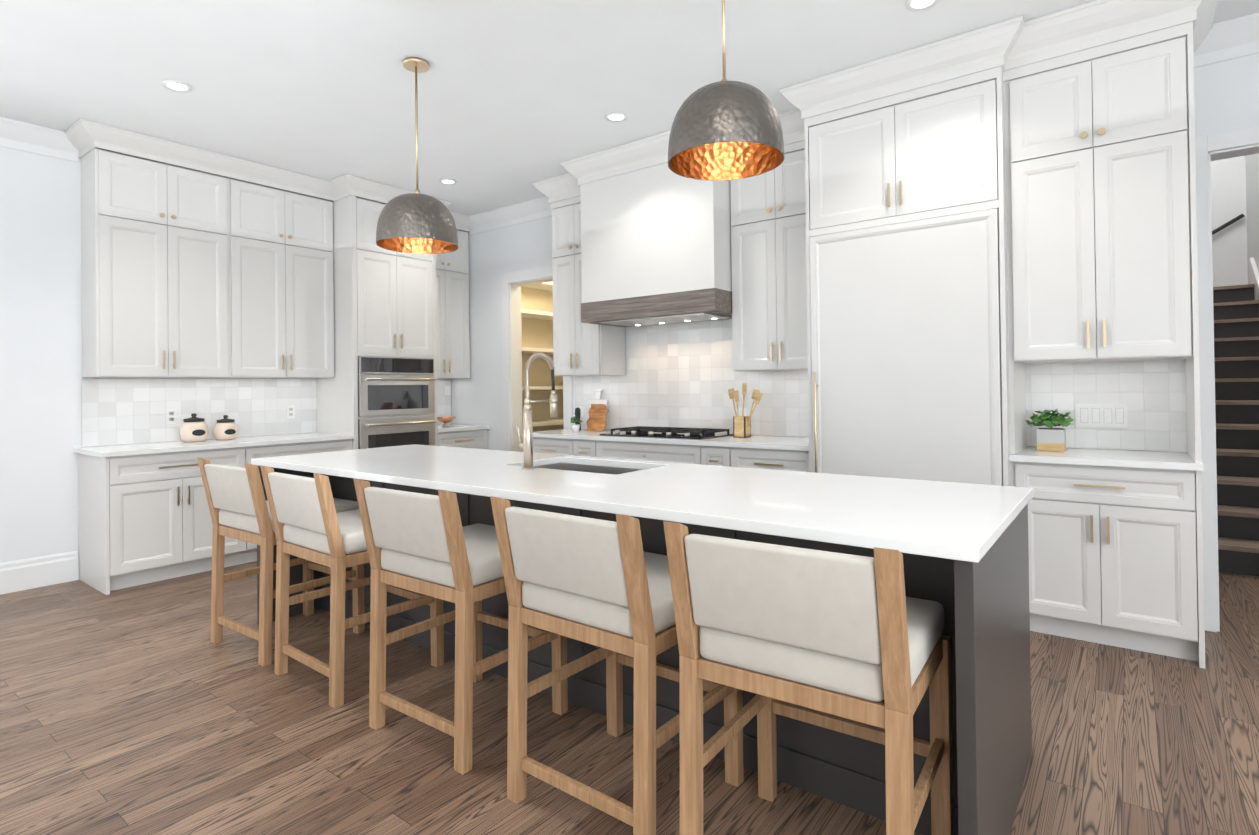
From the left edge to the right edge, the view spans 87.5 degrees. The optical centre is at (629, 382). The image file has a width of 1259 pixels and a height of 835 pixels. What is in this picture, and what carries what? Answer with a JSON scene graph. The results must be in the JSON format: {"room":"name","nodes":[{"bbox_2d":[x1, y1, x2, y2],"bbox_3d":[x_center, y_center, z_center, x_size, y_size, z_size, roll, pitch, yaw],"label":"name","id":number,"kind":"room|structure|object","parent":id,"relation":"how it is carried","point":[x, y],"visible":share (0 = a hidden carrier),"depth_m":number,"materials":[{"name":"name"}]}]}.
{"room":"kitchen","nodes":[
{"label":"kitchen","id":0,"kind":"room"},
{"bbox_2d":[0,146,450,562],"bbox_3d":[-4.363,-0.164,3.993,0.140,3.065,8.160,-1,-1,37],"label":"wall","id":1,"kind":"structure","parent":0,"point":[41,377],"depth_m":4.42,"materials":[{"name":"white paint"}]},
{"bbox_2d":[77,126,244,377],"bbox_3d":[-3.424,-0.868,4.845,0.342,1.664,0.885,-1,-1,37],"label":"upper cabinet","id":2,"kind":"object","parent":1,"relation":"attached to","point":[187,273],"depth_m":4.67,"materials":[{"name":"white paint"}]},
{"bbox_2d":[241,162,336,377],"bbox_3d":[-2.967,-0.869,5.448,0.342,1.664,0.908,-1,-1,37],"label":"upper cabinet","id":3,"kind":"object","parent":1,"relation":"attached to","point":[287,237],"depth_m":5.37,"materials":[{"name":"white paint"}]},
{"bbox_2d":[441,214,469,381],"bbox_3d":[-1.992,-0.871,6.733,0.342,1.664,0.631,-1,-1,37],"label":"upper cabinet","id":4,"kind":"object","parent":1,"relation":"attached to","point":[455,340],"depth_m":6.74,"materials":[{"name":"white paint"}]},
{"bbox_2d":[521,281,563,431],"bbox_3d":[-0.352,-0.229,7.232,2.260,3.145,1.850,-1,-1,37],"label":"wall","id":5,"kind":"structure","parent":0,"point":[537,333],"depth_m":7.94,"materials":[{"name":"beige paint"}]},
{"bbox_2d":[0,561,1258,834],"bbox_3d":[0.898,1.340,3.595,9.680,0.080,14.000,-1,-1,37],"label":"floor","id":6,"kind":"structure","parent":0,"point":[146,709],"depth_m":2.38,"materials":[{"name":"brown wood"}]},
{"bbox_2d":[78,446,256,594],"bbox_3d":[-3.310,0.921,4.740,0.597,0.881,0.899,-1,-1,37],"label":"base cabinet","id":7,"kind":"object","parent":6,"relation":"on","point":[144,518],"depth_m":4.43,"materials":[{"name":"white paint"}]},
{"bbox_2d":[74,434,352,457],"bbox_3d":[-3.076,0.463,5.035,0.627,0.032,1.704,-1,-1,37],"label":"countertop","id":8,"kind":"structure","parent":7,"relation":"on","point":[258,439],"depth_m":4.76,"materials":[{"name":"white stone"}]},
{"bbox_2d":[180,413,207,441],"bbox_3d":[-3.292,0.342,4.977,0.186,0.213,0.184,-1,-1,37],"label":"canister","id":9,"kind":"object","parent":8,"relation":"on","point":[193,428],"visible":1,"depth_m":4.92,"materials":[{"name":"beige ceramic"}]},
{"bbox_2d":[213,415,237,439],"bbox_3d":[-3.155,0.352,5.142,0.168,0.192,0.166,-1,-1,37],"label":"canister","id":10,"kind":"object","parent":8,"relation":"on","point":[225,428],"visible":1,"depth_m":5.09,"materials":[{"name":"beige ceramic"}]},
{"bbox_2d":[197,458,364,666],"bbox_3d":[-1.800,0.856,3.431,0.568,0.953,0.612,-1,-1,37],"label":"stool","id":11,"kind":"object","parent":6,"relation":"on","point":[238,505],"visible":0.75,"depth_m":3.26,"materials":[{"name":"brown wood"}]},
{"bbox_2d":[257,438,352,457],"bbox_3d":[-2.838,0.920,5.362,0.596,0.881,0.899,-1,-1,37],"label":"base cabinet","id":12,"kind":"object","parent":6,"relation":"on","point":[294,448],"depth_m":5.22,"materials":[{"name":"white paint"}]},
{"bbox_2d":[260,465,443,707],"bbox_3d":[-1.260,0.846,3.022,0.563,0.953,0.608,-1,-1,37],"label":"stool","id":13,"kind":"object","parent":6,"relation":"on","point":[310,523],"visible":0.75,"depth_m":2.82,"materials":[{"name":"brown wood"}]},
{"bbox_2d":[313,178,440,449],"bbox_3d":[-2.307,-0.173,6.048,0.647,3.064,0.840,-1,-1,37],"label":"tall cabinet","id":14,"kind":"object","parent":6,"relation":"on","point":[385,391],"depth_m":5.74,"materials":[{"name":"white paint"}]},
{"bbox_2d":[353,478,567,774],"bbox_3d":[-0.638,0.834,2.550,0.558,0.953,0.603,-1,-1,37],"label":"stool","id":15,"kind":"object","parent":6,"relation":"on","point":[426,544],"visible":0.88,"depth_m":2.35,"materials":[{"name":"brown wood"}]},
{"bbox_2d":[441,430,487,448],"bbox_3d":[-1.868,0.918,6.642,0.596,0.881,0.631,-1,-1,37],"label":"base cabinet","id":16,"kind":"object","parent":6,"relation":"on","point":[476,439],"depth_m":6.50,"materials":[{"name":"white paint"}]},
{"bbox_2d":[441,422,488,433],"bbox_3d":[-1.862,0.460,6.636,0.627,0.032,0.631,-1,-1,37],"label":"countertop","id":17,"kind":"structure","parent":16,"relation":"on","point":[444,429],"depth_m":6.52,"materials":[{"name":"white stone"}]},
{"bbox_2d":[437,417,455,425],"bbox_3d":[-1.850,0.397,6.631,0.200,0.092,0.200,-1,-1,37],"label":"copper bowl","id":18,"kind":"object","parent":17,"relation":"on","point":[445,420],"visible":0.98,"depth_m":6.58,"materials":[{"name":"brown metal"}]},
{"bbox_2d":[521,282,563,426],"bbox_3d":[-1.068,0.096,7.650,0.356,2.520,1.050,-1,-1,37],"label":"pantry shelving","id":19,"kind":"object","parent":6,"relation":"on","point":[535,314],"visible":0.06,"depth_m":7.44,"materials":[{"name":"white wood"}]},
{"bbox_2d":[533,436,579,455],"bbox_3d":[-0.447,0.892,5.591,0.579,0.881,0.597,-1,-1,37],"label":"base cabinet","id":20,"kind":"object","parent":6,"relation":"on","point":[561,447],"depth_m":5.33,"materials":[{"name":"white paint"}]},
{"bbox_2d":[580,440,599,456],"bbox_3d":[-0.170,0.887,5.380,0.353,0.881,0.596,-1,-1,37],"label":"base cabinet","id":21,"kind":"object","parent":6,"relation":"on","point":[590,448],"depth_m":5.12,"materials":[{"name":"white paint"}]},
{"bbox_2d":[490,496,743,834],"bbox_3d":[-0.025,0.823,2.085,0.558,0.953,0.603,-1,-1,37],"label":"stool","id":22,"kind":"object","parent":6,"relation":"on","point":[605,585],"visible":0.83,"depth_m":1.89,"materials":[{"name":"white fabric"}]},
{"bbox_2d":[253,464,1031,834],"bbox_3d":[-0.336,0.869,2.968,3.575,0.882,1.010,-1,-1,37],"label":"kitchen island","id":23,"kind":"object","parent":6,"relation":"on","point":[985,605],"depth_m":2.01,"materials":[{"name":"grey wood"}]},
{"bbox_2d":[251,444,1032,563],"bbox_3d":[-0.341,0.412,2.971,3.605,0.032,1.050,-1,-1,37],"label":"island countertop","id":24,"kind":"structure","parent":23,"relation":"on","point":[939,520],"depth_m":2.26,"materials":[{"name":"white stone"}]},
{"bbox_2d":[515,353,557,468],"bbox_3d":[-0.436,0.129,3.107,0.100,0.538,0.223,-1,-1,37],"label":"faucet","id":25,"kind":"object","parent":24,"relation":"on","point":[526,444],"visible":1,"depth_m":3.02,"materials":[{"name":"silver metal"}]},
{"bbox_2d":[535,460,634,471],"bbox_3d":[-0.211,0.544,3.161,0.706,0.255,0.416,-1,-1,37],"label":"sink","id":26,"kind":"object","parent":24,"relation":"in","point":[583,464],"depth_m":3.42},
{"bbox_2d":[600,440,707,464],"bbox_3d":[0.298,0.878,5.025,1.058,0.881,0.596,-1,-1,37],"label":"base cabinet","id":27,"kind":"object","parent":6,"relation":"on","point":[675,453],"depth_m":4.74,"materials":[{"name":"white paint"}]},
{"bbox_2d":[533,428,803,451],"bbox_3d":[0.295,0.421,5.008,2.519,0.032,0.627,-1,-1,37],"label":"countertop","id":28,"kind":"structure","parent":27,"relation":"on","point":[785,443],"depth_m":4.62,"materials":[{"name":"white stone"}]},
{"bbox_2d":[570,416,581,431],"bbox_3d":[-0.457,0.349,5.579,0.111,0.136,0.115,-1,-1,37],"label":"plant","id":29,"kind":"object","parent":28,"relation":"on","point":[575,427],"visible":1,"depth_m":5.55,"materials":[{"name":"green plant"}]},
{"bbox_2d":[575,407,580,429],"bbox_3d":[-0.452,0.319,5.747,0.056,0.200,0.056,-1,-1,37],"label":"pepper mill","id":30,"kind":"object","parent":28,"relation":"on","point":[577,412],"visible":0.71,"depth_m":5.73,"materials":[{"name":"black"}]},
{"bbox_2d":[582,389,607,429],"bbox_3d":[-0.295,0.237,5.756,0.230,0.356,0.121,-1,-1,37],"label":"marble cutting board","id":31,"kind":"object","parent":28,"relation":"on","point":[597,400],"visible":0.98,"depth_m":5.78,"materials":[{"name":"white stone"}]},
{"bbox_2d":[586,404,608,430],"bbox_3d":[-0.272,0.299,5.584,0.213,0.229,0.087,-1,-1,37],"label":"cutting board","id":32,"kind":"object","parent":28,"relation":"on","point":[596,420],"visible":1,"depth_m":5.57,"materials":[{"name":"brown wood"}]},
{"bbox_2d":[600,426,732,439],"bbox_3d":[0.281,0.381,5.015,0.910,0.046,0.500,-1,-1,37],"label":"cooktop","id":33,"kind":"object","parent":28,"relation":"in","point":[675,433],"visible":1,"depth_m":4.91,"materials":[{"name":"black glass"}]},
{"bbox_2d":[728,383,762,437],"bbox_3d":[0.829,0.201,4.738,0.279,0.387,0.094,-1,-1,37],"label":"utensil holder","id":34,"kind":"object","parent":28,"relation":"on","point":[742,426],"visible":1,"depth_m":4.72,"materials":[{"name":"brown wood"}]},
{"bbox_2d":[708,448,739,466],"bbox_3d":[0.763,0.870,4.673,0.343,0.881,0.596,-1,-1,37],"label":"base cabinet","id":35,"kind":"object","parent":6,"relation":"on","point":[730,457],"depth_m":4.40,"materials":[{"name":"white paint"}]},
{"bbox_2d":[740,448,803,471],"bbox_3d":[1.059,0.864,4.448,0.638,0.881,0.596,-1,-1,37],"label":"base cabinet","id":36,"kind":"object","parent":6,"relation":"on","point":[760,458],"depth_m":4.19,"materials":[{"name":"white paint"}]},
{"bbox_2d":[663,521,952,834],"bbox_3d":[0.482,0.813,1.700,0.573,0.953,0.616,-1,-1,37],"label":"stool","id":37,"kind":"object","parent":6,"relation":"on","point":[858,638],"visible":1,"depth_m":1.52,"materials":[{"name":"white fabric"}]},
{"bbox_2d":[800,68,1027,485],"bbox_3d":[1.690,-0.157,3.911,1.045,2.900,0.689,-1,-1,37],"label":"tall cabinet","id":38,"kind":"object","parent":6,"relation":"on","point":[960,258],"depth_m":3.61,"materials":[{"name":"white paint"}]},
{"bbox_2d":[1012,464,1203,667],"bbox_3d":[2.441,0.839,3.394,0.705,0.881,0.606,-1,-1,37],"label":"base cabinet","id":39,"kind":"object","parent":6,"relation":"on","point":[1116,558],"depth_m":3.12,"materials":[{"name":"white paint"}]},
{"bbox_2d":[1012,444,1203,471],"bbox_3d":[2.406,0.381,3.354,0.750,0.032,0.560,-1,-1,37],"label":"countertop","id":40,"kind":"structure","parent":39,"relation":"on","point":[1094,457],"depth_m":3.21,"materials":[{"name":"white stone"}]},
{"bbox_2d":[1026,409,1073,451],"bbox_3d":[2.280,0.254,3.566,0.225,0.226,0.219,-1,-1,37],"label":"potted plant","id":41,"kind":"object","parent":40,"relation":"on","point":[1051,439],"visible":1,"depth_m":3.51,"materials":[{"name":"plant"}]},
{"bbox_2d":[1213,257,1258,575],"bbox_3d":[5.178,0.003,5.763,0.772,2.520,3.759,-1,-1,37],"label":"staircase","id":42,"kind":"structure","parent":6,"relation":"on","point":[1236,332],"depth_m":5.28,"materials":[{"name":"brown wood"}]},
{"bbox_2d":[0,0,1258,215],"bbox_3d":[-0.887,-1.801,1.317,9.680,0.080,8.220,-1,-1,37],"label":"ceiling","id":43,"kind":"structure","parent":0,"point":[516,98],"depth_m":3.64,"materials":[{"name":"paint"}]},
{"bbox_2d":[161,80,191,92],"bbox_3d":[-2.621,-1.714,3.812,0.149,0.006,0.149,-1,-1,31],"label":"recessed light","id":44,"kind":"object","parent":43,"relation":"in","point":[173,85],"depth_m":3.81,"materials":[{"name":"white paint"}]},
{"bbox_2d":[376,57,457,253],"bbox_3d":[-1.157,-1.239,3.580,0.426,0.998,0.426,-1,-1,37],"label":"pendant light","id":45,"kind":"object","parent":43,"relation":"hanging from","point":[416,222],"visible":1,"depth_m":3.46,"materials":[{"name":"silver metal"}]},
{"bbox_2d":[439,179,456,184],"bbox_3d":[-1.550,-1.714,5.622,0.149,0.006,0.149,-1,-1,31],"label":"recessed light","id":46,"kind":"object","parent":43,"relation":"in","point":[444,181],"depth_m":5.62,"materials":[{"name":"white paint"}]},
{"bbox_2d":[605,112,627,121],"bbox_3d":[-0.087,-1.742,4.325,0.149,0.006,0.149,-1,0,13],"label":"recessed light","id":47,"kind":"object","parent":43,"relation":"in","point":[613,116],"depth_m":4.32,"materials":[{"name":"white paint"}]},
{"bbox_2d":[668,0,783,180],"bbox_3d":[0.349,-1.289,2.439,0.426,0.953,0.426,-1,-1,37],"label":"pendant light","id":48,"kind":"object","parent":43,"relation":"hanging from","point":[724,128],"visible":1,"depth_m":2.31,"materials":[{"name":"silver metal"}]},
{"bbox_2d":[905,0,939,10],"bbox_3d":[1.364,-1.770,3.061,0.149,0.006,0.149,-1,-1,31],"label":"recessed light","id":49,"kind":"object","parent":43,"relation":"in","point":[910,5],"depth_m":3.09,"materials":[{"name":"white paint"}]},
{"bbox_2d":[451,53,1258,450],"bbox_3d":[1.653,-0.236,4.464,8.880,3.065,0.140,-1,-1,37],"label":"wall","id":50,"kind":"structure","parent":0,"point":[1225,95],"depth_m":6.60,"materials":[{"name":"white paint"}]},
{"bbox_2d":[551,200,627,375],"bbox_3d":[-0.359,-0.813,5.681,0.539,1.510,0.342,-1,-1,37],"label":"upper cabinet","id":51,"kind":"object","parent":50,"relation":"attached to","point":[579,349],"depth_m":5.58,"materials":[{"name":"white paint"}]},
{"bbox_2d":[0,12,1258,631],"bbox_3d":[-0.727,-0.230,1.324,8.880,3.069,8.021,-1,-1,37],"label":"trim","id":52,"kind":"structure","parent":50,"relation":"attached to","point":[1234,38],"depth_m":3.39,"materials":[{"name":"white paint"}]},
{"bbox_2d":[576,164,731,327],"bbox_3d":[0.264,-1.031,5.067,1.212,1.100,0.568,-1,-1,37],"label":"range hood","id":53,"kind":"object","parent":50,"relation":"attached to","point":[654,245],"depth_m":4.80,"materials":[{"name":"white paint"}]},
{"bbox_2d":[728,144,803,371],"bbox_3d":[1.091,-0.840,4.582,0.698,1.510,0.342,-1,-1,37],"label":"upper cabinet","id":54,"kind":"object","parent":50,"relation":"attached to","point":[766,322],"depth_m":4.48,"materials":[{"name":"white paint"}]},
{"bbox_2d":[1008,24,1198,367],"bbox_3d":[2.419,-0.866,3.408,0.705,1.510,0.607,-1,-1,37],"label":"upper cabinet","id":55,"kind":"object","parent":50,"relation":"attached to","point":[1102,157],"depth_m":3.14,"materials":[{"name":"white paint"}]},
{"bbox_2d":[532,0,1218,203],"bbox_3d":[0.967,-1.672,4.397,4.446,0.174,0.786,-1,-1,37],"label":"crown molding","id":56,"kind":"structure","parent":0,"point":[1011,44],"depth_m":3.42,"materials":[{"name":"white paint"}]},
{"bbox_2d":[1211,153,1258,286],"bbox_3d":[4.830,-1.476,5.340,1.040,5.480,5.100,-1,-1,37],"label":"wall","id":57,"kind":"structure","parent":0,"point":[1234,194],"depth_m":7.10,"materials":[{"name":"white paint"}]},
{"bbox_2d":[1212,214,1244,234],"bbox_3d":[6.346,-1.621,7.178,0.541,0.354,0.040,-1,-1,37],"label":"handrail","id":58,"kind":"object","parent":57,"relation":"attached to","point":[1230,222],"visible":0.42,"depth_m":7.08,"materials":[{"name":"black"}]}
]}

